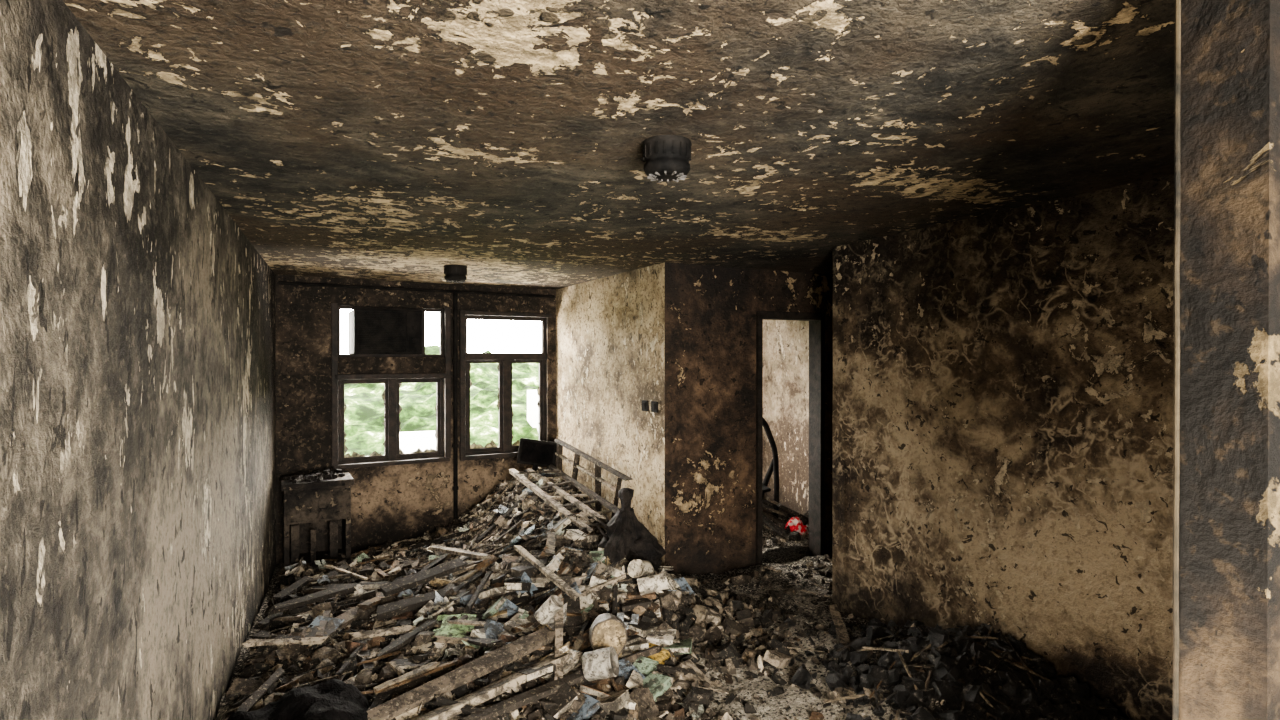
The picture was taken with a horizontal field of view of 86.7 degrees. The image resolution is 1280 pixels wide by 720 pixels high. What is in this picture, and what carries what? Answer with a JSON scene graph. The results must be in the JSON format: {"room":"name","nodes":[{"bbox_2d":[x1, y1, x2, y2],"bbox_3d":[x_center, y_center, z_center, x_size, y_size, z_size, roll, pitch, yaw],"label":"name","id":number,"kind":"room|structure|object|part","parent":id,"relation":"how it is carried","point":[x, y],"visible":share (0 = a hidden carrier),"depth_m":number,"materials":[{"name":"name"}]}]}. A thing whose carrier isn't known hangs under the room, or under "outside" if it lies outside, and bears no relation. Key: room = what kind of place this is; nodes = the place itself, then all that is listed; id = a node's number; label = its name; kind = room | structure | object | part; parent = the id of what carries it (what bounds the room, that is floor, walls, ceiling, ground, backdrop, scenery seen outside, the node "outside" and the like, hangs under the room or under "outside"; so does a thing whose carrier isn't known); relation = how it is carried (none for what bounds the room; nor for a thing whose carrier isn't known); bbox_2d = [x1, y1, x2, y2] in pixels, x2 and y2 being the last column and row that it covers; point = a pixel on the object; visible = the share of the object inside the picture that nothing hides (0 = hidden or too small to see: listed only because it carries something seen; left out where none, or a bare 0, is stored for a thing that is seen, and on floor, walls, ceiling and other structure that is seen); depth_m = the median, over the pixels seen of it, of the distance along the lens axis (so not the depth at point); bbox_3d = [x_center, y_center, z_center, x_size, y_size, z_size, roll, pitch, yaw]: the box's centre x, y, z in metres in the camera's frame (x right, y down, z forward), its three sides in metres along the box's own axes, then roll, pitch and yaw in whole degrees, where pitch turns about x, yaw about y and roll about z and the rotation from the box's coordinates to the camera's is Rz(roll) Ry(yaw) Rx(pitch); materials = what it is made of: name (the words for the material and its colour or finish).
{"room":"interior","nodes":[
{"label":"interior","id":0,"kind":"room"},
{"bbox_2d":[0,0,275,719],"bbox_3d":[-1.628,0.421,2.150,0.150,2.680,7.630,0,0,-23],"label":"wall","id":1,"kind":"structure","parent":0,"point":[138,317],"depth_m":1.80,"materials":[{"name":"paint"}]},
{"bbox_2d":[275,275,555,564],"bbox_3d":[-1.999,0.402,6.373,2.512,2.680,0.180,0,0,-29],"label":"wall","id":2,"kind":"structure","parent":0,"point":[392,503],"depth_m":6.08,"materials":[{"name":"brown paint"}]},
{"bbox_2d":[331,303,450,469],"bbox_3d":[-2.250,0.226,6.166,1.020,1.445,0.140,0,0,-29],"label":"window","id":3,"kind":"structure","parent":2,"relation":"in","point":[336,378],"depth_m":6.16,"materials":[{"name":"brown wood"}]},
{"bbox_2d":[348,308,422,353],"bbox_3d":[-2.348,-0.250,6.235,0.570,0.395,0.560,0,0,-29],"label":"board","id":4,"kind":"object","parent":3,"relation":"attached to","point":[370,331],"visible":0.99,"depth_m":6.00,"materials":[{"name":"black wood"}]},
{"bbox_3d":[-2.269,0.538,6.202,0.860,0.710,0.040,0,0,-29],"label":"sash frames","id":5,"kind":"part","parent":3,"relation":"part of","materials":[{"name":"brown wood"}]},
{"bbox_2d":[344,383,436,457],"bbox_3d":[-2.274,0.525,6.200,0.853,0.700,0.001,0,0,-29],"label":"shard","id":6,"kind":"object","parent":3,"relation":"attached to","point":[354,454],"visible":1,"depth_m":6.17},
{"bbox_2d":[278,281,554,518],"bbox_3d":[-1.948,0.481,6.268,2.460,2.284,0.044,0,0,-29],"label":"conduit pipe","id":7,"kind":"object","parent":2,"relation":"attached to","point":[455,487],"visible":0.91,"depth_m":6.36,"materials":[{"name":"black metal"}]},
{"bbox_2d":[459,309,551,460],"bbox_3d":[-1.323,0.236,6.684,0.928,1.430,0.145,0,0,-29],"label":"window","id":8,"kind":"structure","parent":2,"relation":"in","point":[464,315],"depth_m":6.67,"materials":[{"name":"brown wood"}]},
{"bbox_2d":[470,364,538,448],"bbox_3d":[-1.341,0.432,6.712,0.770,0.848,0.001,0,0,-29],"label":"shard","id":9,"kind":"object","parent":8,"relation":"attached to","point":[491,444],"visible":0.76,"depth_m":6.67},
{"bbox_3d":[-1.334,0.443,6.716,0.768,0.885,0.040,0,0,-29],"label":"sash frames","id":10,"kind":"part","parent":8,"relation":"part of","materials":[{"name":"brown wood"}]},
{"bbox_2d":[264,546,809,599],"bbox_3d":[0.728,1.835,3.526,5.700,0.200,8.700,0,0,-23],"label":"floor","id":11,"kind":"structure","parent":0,"point":[781,556],"depth_m":5.98,"materials":[{"name":"brown wood"}]},
{"bbox_2d":[226,483,931,719],"bbox_3d":[0.195,1.402,4.499,5.062,0.681,5.767,0,0,-23],"label":"chunks","id":12,"kind":"object","parent":11,"relation":"on","point":[777,653],"visible":0.22,"depth_m":3.94,"materials":[{"name":"grey concrete"}]},
{"bbox_2d":[216,491,988,719],"bbox_3d":[0.361,1.398,4.220,5.094,0.658,5.868,0,0,-23],"label":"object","id":13,"kind":"structure","parent":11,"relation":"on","point":[800,702],"depth_m":3.70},
{"bbox_2d":[227,678,368,719],"bbox_3d":[-1.393,1.544,2.693,0.707,0.294,0.732,0,0,-38],"label":"garbage bag","id":14,"kind":"object","parent":13,"relation":"on","point":[332,699],"visible":1,"depth_m":2.83,"materials":[{"name":"plastic"}]},
{"bbox_2d":[280,469,353,567],"bbox_3d":[-2.682,1.307,5.625,0.530,0.777,0.440,0,0,-29],"label":"radiator","id":15,"kind":"object","parent":13,"relation":"on","point":[317,504],"visible":0.91,"depth_m":5.50,"materials":[{"name":"black metal"}]},
{"bbox_2d":[269,469,705,719],"bbox_3d":[-1.025,1.367,4.606,2.604,0.755,3.617,0,0,-27],"label":"rubble","id":16,"kind":"object","parent":13,"relation":"on","point":[657,684],"visible":0.47,"depth_m":3.94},
{"bbox_2d":[534,594,562,624],"bbox_3d":[-0.497,1.363,3.700,0.158,0.161,0.090,0,0,13],"label":"can","id":17,"kind":"object","parent":16,"relation":"on","point":[552,605],"visible":1,"depth_m":3.67,"materials":[{"name":"metal"}]},
{"bbox_2d":[589,613,627,655],"bbox_3d":[-0.172,1.467,3.612,0.204,0.226,0.199,0,0,-4],"label":"tin","id":18,"kind":"object","parent":16,"relation":"on","point":[607,630],"visible":0.8,"depth_m":3.55,"materials":[{"name":"beige metal"}]},
{"bbox_2d":[627,559,653,578],"bbox_3d":[0.005,1.327,4.293,0.124,0.157,0.172,0,0,31],"label":"can","id":19,"kind":"object","parent":16,"relation":"on","point":[644,568],"visible":0.88,"depth_m":4.25,"materials":[{"name":"metal"}]},
{"bbox_2d":[637,572,668,594],"bbox_3d":[0.079,1.372,4.158,0.197,0.136,0.102,0,0,-2],"label":"can","id":20,"kind":"object","parent":16,"relation":"on","point":[657,582],"visible":1,"depth_m":4.12,"materials":[{"name":"metal"}]},
{"bbox_2d":[467,438,632,546],"bbox_3d":[-0.781,1.150,5.579,0.993,0.797,1.554,0,0,-33],"label":"frame","id":21,"kind":"object","parent":13,"relation":"on","point":[598,500],"visible":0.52,"depth_m":5.72,"materials":[{"name":"brown wood"}]},
{"bbox_3d":[-0.617,1.149,5.684,0.605,0.797,1.560,0,0,-32],"label":"timber frame","id":22,"kind":"part","parent":21,"relation":"part of","materials":[{"name":"wood"}]},
{"bbox_2d":[595,488,665,570],"bbox_3d":[-0.049,1.176,4.626,0.593,0.617,0.531,0,0,-23],"label":"garbage bag","id":23,"kind":"object","parent":13,"relation":"on","point":[626,536],"visible":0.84,"depth_m":4.51,"materials":[{"name":"black plastic"}]},
{"bbox_2d":[226,467,1114,719],"bbox_3d":[0.090,1.370,4.241,4.660,0.699,5.472,0,0,-23],"label":"boards","id":24,"kind":"object","parent":13,"relation":"on","point":[495,662],"visible":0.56,"depth_m":3.63,"materials":[{"name":"brown wood"}]},
{"bbox_2d":[582,646,618,680],"bbox_3d":[-0.197,1.515,3.379,0.180,0.175,0.144,0,0,10],"label":"tin","id":25,"kind":"object","parent":24,"relation":"on","point":[602,663],"visible":1,"depth_m":3.33,"materials":[{"name":"beige metal"}]},
{"bbox_2d":[758,604,1127,719],"bbox_3d":[1.265,1.565,3.234,1.413,0.384,2.654,0,0,-31],"label":"heap","id":26,"kind":"object","parent":13,"relation":"on","point":[1026,703],"visible":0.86,"depth_m":3.24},
{"bbox_2d":[224,467,1090,719],"bbox_3d":[0.229,1.396,4.500,5.136,0.727,5.784,0,0,-23],"label":"fragments","id":27,"kind":"object","parent":11,"relation":"on","point":[682,687],"visible":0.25,"depth_m":3.96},
{"bbox_2d":[762,496,808,535],"bbox_3d":[0.829,1.480,6.808,1.741,0.350,1.706,0,0,-23],"label":"planks","id":28,"kind":"object","parent":11,"relation":"on","point":[767,516],"visible":0.1,"depth_m":6.40,"materials":[{"name":"brown wood"}]},
{"bbox_2d":[762,418,778,517],"bbox_3d":[1.046,1.074,6.722,0.520,1.119,0.549,0,0,-15],"label":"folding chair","id":29,"kind":"object","parent":28,"relation":"on","point":[774,465],"visible":0.39,"depth_m":6.55,"materials":[{"name":"black metal"}]},
{"bbox_3d":[1.037,1.261,6.699,0.365,0.115,0.358,0,0,-29],"label":"seat","id":30,"kind":"part","parent":29,"relation":"part of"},
{"bbox_2d":[785,516,808,534],"bbox_3d":[1.446,1.543,6.277,0.180,0.200,0.200,0,0,-23],"label":"cloth","id":31,"kind":"object","parent":28,"relation":"on","point":[795,524],"visible":0.91,"depth_m":6.22,"materials":[{"name":"red fabric"}]},
{"bbox_2d":[762,516,808,553],"bbox_3d":[0.821,1.611,6.826,1.860,0.194,2.040,0,0,-23],"label":"rubble","id":32,"kind":"object","parent":11,"relation":"on","point":[766,533],"depth_m":6.06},
{"bbox_2d":[517,438,556,473],"bbox_3d":[-0.975,0.911,6.445,0.388,0.348,0.250,0,0,-23],"label":"television","id":33,"kind":"object","parent":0,"point":[536,453],"depth_m":6.41,"materials":[{"name":"black plastic"}]},
{"bbox_2d":[556,262,664,565],"bbox_3d":[-0.290,0.403,6.078,0.394,2.680,1.985,0,0,-23],"label":"wall","id":34,"kind":"structure","parent":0,"point":[610,330],"depth_m":5.83,"materials":[{"name":"beige paint"}]},
{"bbox_2d":[642,400,657,412],"bbox_3d":[0.075,0.367,5.368,0.054,0.085,0.224,0,0,-23],"label":"wall switch","id":35,"kind":"object","parent":34,"relation":"attached to","point":[645,404],"depth_m":5.33,"materials":[{"name":"black plastic"}]},
{"bbox_2d":[63,0,1174,289],"bbox_3d":[0.728,-0.901,3.514,5.700,0.424,8.700,0,0,-23],"label":"ceiling","id":36,"kind":"structure","parent":0,"point":[389,140],"depth_m":2.20,"materials":[{"name":"paint"}]},
{"bbox_2d":[444,264,466,282],"bbox_3d":[-1.444,-0.672,5.306,0.180,0.129,0.180,0,0,-23],"label":"smoke detector","id":37,"kind":"object","parent":36,"relation":"attached to","point":[454,273],"visible":1,"depth_m":5.24,"materials":[{"name":"black plastic"}]},
{"bbox_2d":[642,135,691,182],"bbox_3d":[0.098,-0.724,2.457,0.180,0.129,0.180,0,0,-23],"label":"ceiling light","id":38,"kind":"object","parent":36,"relation":"attached to","point":[667,158],"visible":1,"depth_m":2.39,"materials":[{"name":"black metal"}]},
{"bbox_2d":[665,262,832,574],"bbox_3d":[1.278,0.405,5.809,2.492,2.680,0.260,0,0,-23],"label":"wall partition","id":39,"kind":"structure","parent":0,"point":[710,311],"depth_m":5.42,"materials":[{"name":"brown paint"}]},
{"bbox_2d":[756,311,824,564],"bbox_3d":[1.250,0.660,5.785,0.705,2.130,0.160,0,0,-26],"label":"door frame","id":40,"kind":"structure","parent":39,"relation":"attached to","point":[816,320],"depth_m":5.86,"materials":[{"name":"brown wood"}]},
{"bbox_2d":[762,319,808,514],"bbox_3d":[1.779,0.399,7.224,0.140,2.680,2.210,0,0,-23],"label":"wall","id":41,"kind":"structure","parent":0,"point":[785,342],"depth_m":7.41,"materials":[{"name":"paint"}]},
{"bbox_2d":[832,245,845,614],"bbox_3d":[2.106,0.409,4.904,1.680,2.680,0.120,0,0,-24],"label":"wall","id":42,"kind":"structure","parent":0,"point":[839,252],"depth_m":4.56,"materials":[{"name":"paint"}]},
{"bbox_2d":[846,174,1173,719],"bbox_3d":[2.099,0.415,3.364,0.120,2.680,2.965,0,0,-30],"label":"wall","id":43,"kind":"structure","parent":0,"point":[1010,373],"depth_m":3.46,"materials":[{"name":"paint"}]},
{"bbox_2d":[1179,0,1279,719],"bbox_3d":[1.996,0.423,1.636,2.045,2.680,0.140,0,0,-23],"label":"wall pier","id":44,"kind":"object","parent":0,"point":[1229,485],"visible":1,"depth_m":1.22,"materials":[{"name":"paint"}]},
{"bbox_2d":[1173,0,1180,719],"bbox_3d":[1.026,0.464,1.299,0.013,2.560,0.013,0,0,22],"label":"trim","id":45,"kind":"structure","parent":44,"relation":"attached to","point":[1177,69],"depth_m":1.29,"materials":[{"name":"brown wood"}]},
{"label":"outside","id":46,"kind":"structure","parent":0,"visible":0},
{"bbox_2d":[344,345,538,455],"bbox_3d":[-15.127,7.244,60.985,160.000,18.556,80.000,0,0,-23],"label":"trees","id":47,"kind":"object","parent":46,"point":[364,412],"visible":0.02,"depth_m":69.30,"materials":[{"name":"green plant"}]},
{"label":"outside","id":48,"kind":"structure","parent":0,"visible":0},
{"bbox_2d":[400,390,538,452],"bbox_3d":[-19.058,15.994,58.770,33.000,27.000,25.060,0,0,-23],"label":"blocks","id":49,"kind":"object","parent":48,"point":[410,442],"visible":0.02,"depth_m":49.69,"materials":[{"name":"paint"}]}
]}

